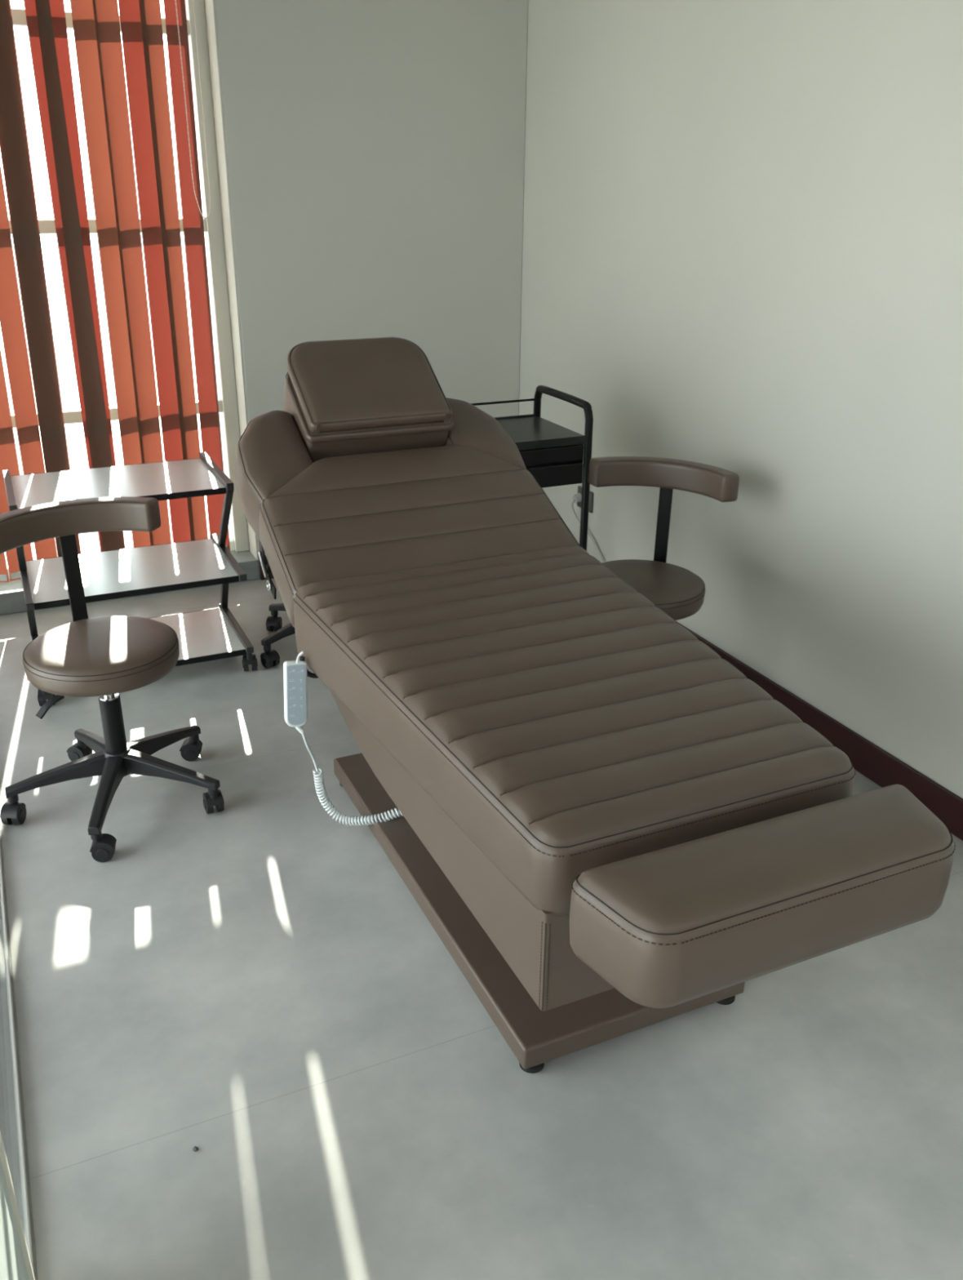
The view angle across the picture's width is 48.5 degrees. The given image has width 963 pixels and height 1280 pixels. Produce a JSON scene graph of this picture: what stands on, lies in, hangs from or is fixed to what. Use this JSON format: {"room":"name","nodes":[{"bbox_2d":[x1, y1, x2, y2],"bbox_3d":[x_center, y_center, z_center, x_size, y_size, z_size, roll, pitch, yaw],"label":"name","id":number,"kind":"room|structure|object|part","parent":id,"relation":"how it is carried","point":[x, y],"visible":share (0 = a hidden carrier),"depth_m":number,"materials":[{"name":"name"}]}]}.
{"room":"beauty treatment room","nodes":[
{"label":"beauty treatment room","id":0,"kind":"room"},
{"bbox_2d":[0,1158,29,1279],"bbox_3d":[-0.598,-0.298,0.859,0.040,2.850,0.246,-10,26,-23],"label":"wall","id":1,"kind":"structure","parent":0,"point":[12,1263],"depth_m":1.38,"materials":[{"name":"white paint"}]},
{"bbox_2d":[0,878,28,1249],"bbox_3d":[-1.228,-0.875,2.147,0.007,2.834,2.822,-10,26,-23],"label":"window","id":2,"kind":"structure","parent":1,"relation":"in","point":[9,1117],"depth_m":1.74,"materials":[{"name":"clear glass"}]},
{"bbox_2d":[0,846,34,1274],"bbox_3d":[-1.241,0.431,2.717,0.015,0.016,2.822,-10,26,-23],"label":"trim","id":3,"kind":"structure","parent":1,"relation":"attached to","point":[22,1147],"depth_m":1.90,"materials":[{"name":"white"}]},
{"bbox_2d":[0,1131,35,1279],"bbox_3d":[-0.649,-0.346,0.967,0.048,2.850,0.012,-10,26,-23],"label":"trim","id":4,"kind":"structure","parent":1,"relation":"attached to","point":[2,1153],"depth_m":1.46,"materials":[{"name":"white"}]},
{"bbox_2d":[0,822,37,1279],"bbox_3d":[-1.232,0.435,2.723,0.004,0.004,2.822,-10,26,-23],"label":"trim","id":5,"kind":"structure","parent":1,"relation":"attached to","point":[1,842],"depth_m":1.91,"materials":[{"name":"stone"}]},
{"bbox_2d":[204,0,528,573],"bbox_3d":[-0.419,-1.698,4.072,1.146,2.850,0.310,-10,26,-23],"label":"wall","id":6,"kind":"structure","parent":0,"point":[375,148],"depth_m":3.92,"materials":[{"name":"paint"}]},
{"bbox_2d":[6,0,249,579],"bbox_3d":[-1.410,-1.480,3.687,1.007,2.578,0.075,-10,26,-23],"label":"window","id":7,"kind":"structure","parent":6,"relation":"in","point":[213,224],"depth_m":3.89,"materials":[{"name":"silver metal"}]},
{"bbox_2d":[0,0,230,582],"bbox_3d":[-1.373,-1.432,3.599,0.990,2.515,0.062,-10,26,-23],"label":"vertical blind","id":8,"kind":"object","parent":7,"relation":"attached to","point":[95,23],"visible":0.94,"depth_m":3.69,"materials":[{"name":"red"}]},
{"bbox_3d":[-0.969,-2.052,3.493,0.063,1.253,0.005,-10,26,-23],"label":"pull chain","id":9,"kind":"part","parent":8,"relation":"part of","materials":[{"name":"white plastic"}]},
{"bbox_3d":[-1.415,-1.484,3.696,0.897,2.500,0.006,-10,26,-23],"label":"pane","id":10,"kind":"part","parent":7,"relation":"part of","materials":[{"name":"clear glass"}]},
{"bbox_2d":[0,550,260,615],"bbox_3d":[-1.945,-0.164,3.985,2.184,0.082,0.310,-10,26,-23],"label":"trim","id":11,"kind":"structure","parent":6,"relation":"attached to","point":[11,593],"depth_m":3.98,"materials":[{"name":"stone"}]},
{"bbox_2d":[204,233,231,537],"bbox_3d":[-0.814,-1.703,4.263,0.654,3.700,0.060,-10,26,-23],"label":"trim","id":12,"kind":"structure","parent":6,"relation":"attached to","point":[223,454],"depth_m":4.43,"materials":[{"name":"white"}]},
{"bbox_2d":[204,0,258,559],"bbox_3d":[-0.906,-1.523,3.796,0.007,2.578,0.125,-10,26,-23],"label":"trim","id":13,"kind":"structure","parent":6,"relation":"attached to","point":[210,5],"depth_m":3.79,"materials":[{"name":"paint"}]},
{"bbox_2d":[258,555,274,580],"bbox_3d":[-0.370,-0.378,4.485,1.133,0.100,0.013,-10,26,-23],"label":"baseboard","id":14,"kind":"structure","parent":6,"relation":"attached to","point":[262,576],"depth_m":4.28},
{"bbox_2d":[0,578,962,1279],"bbox_3d":[-0.097,1.102,1.724,3.700,0.400,6.540,-10,26,-23],"label":"floor","id":15,"kind":"structure","parent":0,"point":[255,984],"depth_m":1.94,"materials":[{"name":"grey concrete"}]},
{"bbox_2d":[0,496,224,862],"bbox_3d":[-0.956,0.077,2.625,0.530,0.743,0.563,-10,26,-23],"label":"stool","id":16,"kind":"object","parent":15,"relation":"on","point":[104,657],"visible":1,"depth_m":2.64,"materials":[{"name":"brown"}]},
{"bbox_3d":[-0.996,0.134,2.565,0.022,0.060,0.157,19,30,36],"label":"height lever","id":17,"kind":"part","parent":16,"relation":"part of","materials":[{"name":"black plastic"}]},
{"bbox_3d":[-1.062,0.344,2.681,0.253,0.092,0.045,-10,26,-23],"label":"leg","id":18,"kind":"part","parent":16,"relation":"part of","materials":[{"name":"black plastic"}]},
{"bbox_3d":[-0.999,-0.128,2.667,0.038,0.340,0.176,-14,27,-30],"label":"backrest post","id":19,"kind":"part","parent":16,"relation":"part of","materials":[{"name":"black metal"}]},
{"bbox_3d":[-1.024,-0.291,2.640,0.438,0.080,0.133,-14,27,-30],"label":"backrest","id":20,"kind":"part","parent":16,"relation":"part of","materials":[{"name":"brown leather"}]},
{"bbox_3d":[-1.024,0.276,2.837,0.044,0.092,0.252,-19,30,-37],"label":"leg","id":21,"kind":"part","parent":16,"relation":"part of","materials":[{"name":"black plastic"}]},
{"bbox_3d":[-0.926,0.030,2.609,0.360,0.078,0.360,-10,26,-23],"label":"seat","id":22,"kind":"part","parent":16,"relation":"part of","materials":[{"name":"brown leather"}]},
{"bbox_3d":[-0.917,0.379,2.603,0.044,0.092,0.252,-1,24,-4],"label":"leg","id":23,"kind":"part","parent":16,"relation":"part of","materials":[{"name":"black plastic"}]},
{"bbox_3d":[-0.853,0.272,2.850,0.044,0.092,0.252,14,27,28],"label":"leg","id":24,"kind":"part","parent":16,"relation":"part of","materials":[{"name":"black plastic"}]},
{"bbox_3d":[-0.786,0.336,2.705,0.252,0.092,0.044,6,24,12],"label":"leg","id":25,"kind":"part","parent":16,"relation":"part of","materials":[{"name":"black plastic"}]},
{"bbox_2d":[2,452,257,706],"bbox_3d":[-1.137,-0.216,3.453,0.680,0.617,0.530,-10,26,-23],"label":"cart","id":26,"kind":"object","parent":15,"relation":"on","point":[215,633],"visible":0.83,"depth_m":3.41,"materials":[{"name":"metal"}]},
{"bbox_3d":[-1.420,-0.202,3.317,0.022,0.540,0.530,-10,26,-23],"label":"frame","id":27,"kind":"part","parent":26,"relation":"part of","materials":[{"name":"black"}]},
{"bbox_3d":[-1.155,-0.494,3.381,0.604,0.015,0.400,-10,26,-23],"label":"shelf","id":28,"kind":"part","parent":26,"relation":"part of","materials":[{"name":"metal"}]},
{"bbox_3d":[-1.125,-0.223,3.422,0.604,0.015,0.405,-10,26,-23],"label":"shelf","id":29,"kind":"part","parent":26,"relation":"part of","materials":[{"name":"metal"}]},
{"bbox_3d":[-1.120,0.013,3.508,0.604,0.015,0.390,-10,26,-23],"label":"shelf","id":30,"kind":"part","parent":26,"relation":"part of","materials":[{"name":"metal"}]},
{"bbox_3d":[-0.853,-0.301,3.557,0.022,0.540,0.530,-10,26,-23],"label":"frame","id":31,"kind":"part","parent":26,"relation":"part of","materials":[{"name":"black metal"}]},
{"bbox_2d":[192,1146,198,1151],"bbox_3d":[-0.478,0.850,1.784,0.008,0.008,0.007,8,25,17],"label":"crumb","id":32,"kind":"object","parent":15,"relation":"on","point":[195,1148],"visible":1,"depth_m":1.78,"materials":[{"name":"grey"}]},
{"bbox_2d":[239,435,295,668],"bbox_3d":[-0.499,-0.309,3.540,0.549,0.728,0.545,-10,26,-23],"label":"stool","id":33,"kind":"object","parent":15,"relation":"on","point":[270,658],"visible":0.13,"depth_m":3.53,"materials":[{"name":"grey plastic"}]},
{"bbox_3d":[-0.638,-0.108,3.726,0.252,0.092,0.044,14,27,27],"label":"leg","id":34,"kind":"part","parent":33,"relation":"part of","materials":[{"name":"black plastic"}]},
{"bbox_3d":[-0.621,-0.039,3.569,0.252,0.092,0.044,-19,30,-38],"label":"leg","id":35,"kind":"part","parent":33,"relation":"part of","materials":[{"name":"black plastic"}]},
{"bbox_2d":[471,385,593,551],"bbox_3d":[0.081,-0.379,3.547,0.450,0.859,0.424,-10,26,-23],"label":"trolley","id":36,"kind":"object","parent":15,"relation":"on","point":[553,453],"visible":0.25,"depth_m":3.35,"materials":[{"name":"black metal"}]},
{"bbox_3d":[0.012,-0.782,3.532,0.390,0.008,0.008,-10,26,-23],"label":"guard rail","id":37,"kind":"part","parent":36,"relation":"part of","materials":[{"name":"black metal"}]},
{"bbox_2d":[493,413,586,450],"bbox_3d":[0.084,-0.661,3.411,0.390,0.026,0.356,-10,26,-23],"label":"tray","id":38,"kind":"object","parent":36,"relation":"on","point":[531,432],"depth_m":3.36,"materials":[{"name":"grey metal"}]},
{"bbox_3d":[0.152,-0.563,3.290,0.366,0.048,0.016,-10,26,-23],"label":"drawer","id":39,"kind":"part","parent":36,"relation":"part of","materials":[{"name":"black metal"}]},
{"bbox_3d":[0.152,-0.502,3.317,0.366,0.068,0.016,-10,26,-23],"label":"drawer","id":40,"kind":"part","parent":36,"relation":"part of","materials":[{"name":"black metal"}]},
{"bbox_3d":[0.259,-0.432,3.600,0.025,0.799,0.375,-10,26,-23],"label":"handle frame","id":41,"kind":"part","parent":36,"relation":"part of","materials":[{"name":"black metal"}]},
{"bbox_2d":[235,337,955,1073],"bbox_3d":[0.032,0.025,2.331,0.775,1.091,2.044,-10,26,-23],"label":"bed","id":42,"kind":"object","parent":15,"relation":"on","point":[610,829],"visible":1,"depth_m":1.95,"materials":[{"name":"brown leather"}]},
{"bbox_2d":[283,650,403,826],"bbox_3d":[-0.301,0.228,2.500,0.314,0.490,0.100,-6,24,-15],"label":"remote control","id":43,"kind":"object","parent":42,"relation":"hanging from","point":[295,672],"visible":0.87,"depth_m":2.39,"materials":[{"name":"white plastic"}]},
{"bbox_2d":[288,669,303,716],"bbox_3d":[-0.411,0.117,2.376,0.041,0.106,0.019,-10,26,-23],"label":"print","id":44,"kind":"object","parent":43,"relation":"attached to","point":[295,676],"depth_m":2.38,"materials":[{"name":"white plastic"}]},
{"bbox_3d":[-0.398,0.259,2.484,0.009,0.134,0.057,10,25,21],"label":"cord","id":45,"kind":"part","parent":43,"relation":"part of","materials":[{"name":"white plastic"}]},
{"bbox_3d":[-0.271,0.383,2.567,0.265,0.152,0.048,2,24,3],"label":"coiled cord","id":46,"kind":"part","parent":43,"relation":"part of","materials":[{"name":"white plastic"}]},
{"bbox_2d":[286,337,452,432],"bbox_3d":[-0.302,-0.680,2.812,0.391,0.189,0.259,-10,26,-23],"label":"pillow","id":47,"kind":"object","parent":42,"relation":"on","point":[385,384],"depth_m":2.78,"materials":[{"name":"brown leather"}]},
{"bbox_2d":[285,373,453,443],"bbox_3d":[-0.303,-0.643,2.835,0.405,0.158,0.248,-10,26,-23],"label":"cushion","id":48,"kind":"object","parent":42,"relation":"on","point":[321,407],"depth_m":2.76,"materials":[{"name":"brown leather"}]},
{"bbox_3d":[-0.176,-0.290,2.708,0.751,0.305,0.460,-10,26,-23],"label":"backrest","id":49,"kind":"part","parent":42,"relation":"part of","materials":[{"name":"brown leather"}]},
{"bbox_2d":[293,545,854,915],"bbox_3d":[0.141,0.096,2.120,0.757,0.189,1.087,-10,26,-23],"label":"seat cushion","id":50,"kind":"object","parent":42,"relation":"on","point":[566,722],"depth_m":1.91,"materials":[{"name":"brown leather"}]},
{"bbox_2d":[588,456,739,620],"bbox_3d":[0.454,-0.096,3.052,0.544,0.743,0.565,-10,26,-23],"label":"stool","id":51,"kind":"object","parent":15,"relation":"on","point":[676,590],"visible":0.41,"depth_m":3.08,"materials":[{"name":"brown leather"},{"name":"black plastic"},{"name":"chrome"}]},
{"bbox_3d":[0.455,-0.149,3.047,0.360,0.078,0.360,-10,26,-23],"label":"seat","id":52,"kind":"part","parent":51,"relation":"part of","materials":[{"name":"brown leather"}]},
{"bbox_3d":[0.510,-0.309,3.116,0.038,0.340,0.176,10,25,21],"label":"backrest post","id":53,"kind":"part","parent":51,"relation":"part of","materials":[{"name":"black metal"}]},
{"bbox_3d":[0.531,-0.474,3.092,0.438,0.080,0.133,10,25,21],"label":"backrest","id":54,"kind":"part","parent":51,"relation":"part of","materials":[{"name":"brown leather"}]},
{"bbox_2d":[519,0,962,798],"bbox_3d":[1.490,-0.663,1.740,0.200,2.850,6.540,-10,26,-23],"label":"wall","id":55,"kind":"structure","parent":0,"point":[743,237],"depth_m":2.98,"materials":[{"name":"paint"}]},
{"bbox_2d":[571,485,582,523],"bbox_3d":[0.384,-0.527,4.084,0.048,0.141,0.073,-10,26,-23],"label":"power cord","id":56,"kind":"object","parent":55,"relation":"attached to","point":[577,498],"depth_m":4.11,"materials":[{"name":"grey plastic"}]},
{"bbox_2d":[588,491,594,513],"bbox_3d":[0.430,-0.515,3.981,0.048,0.080,0.030,-10,26,-23],"label":"wall socket","id":57,"kind":"object","parent":55,"relation":"attached to","point":[591,495],"depth_m":4.05,"materials":[{"name":"grey plastic"}]},
{"bbox_3d":[0.398,-0.539,4.097,0.010,0.080,0.110,-10,26,-23],"label":"socket plate","id":58,"kind":"part","parent":57,"relation":"part of","materials":[{"name":"grey plastic"}]},
{"bbox_2d":[587,531,604,562],"bbox_3d":[0.450,-0.351,4.001,0.048,0.081,0.129,-10,26,-23],"label":"power cord","id":59,"kind":"object","parent":55,"relation":"attached to","point":[588,534],"depth_m":4.06,"materials":[{"name":"grey plastic"}]},
{"bbox_2d":[675,620,962,840],"bbox_3d":[1.446,0.671,2.120,0.013,0.100,6.230,-10,26,-23],"label":"baseboard","id":60,"kind":"structure","parent":55,"relation":"attached to","point":[870,760],"depth_m":2.90,"materials":[{"name":"brown wood"}]},
{"label":"outside","id":61,"kind":"structure","parent":0,"visible":0},
{"bbox_2d":[0,337,209,565],"bbox_3d":[-1.721,0.767,3.083,17.000,0.100,22.000,-10,26,-23],"label":"ground","id":62,"kind":"structure","parent":61,"point":[75,437],"depth_m":8.74,"materials":[{"name":"white"}]}
]}

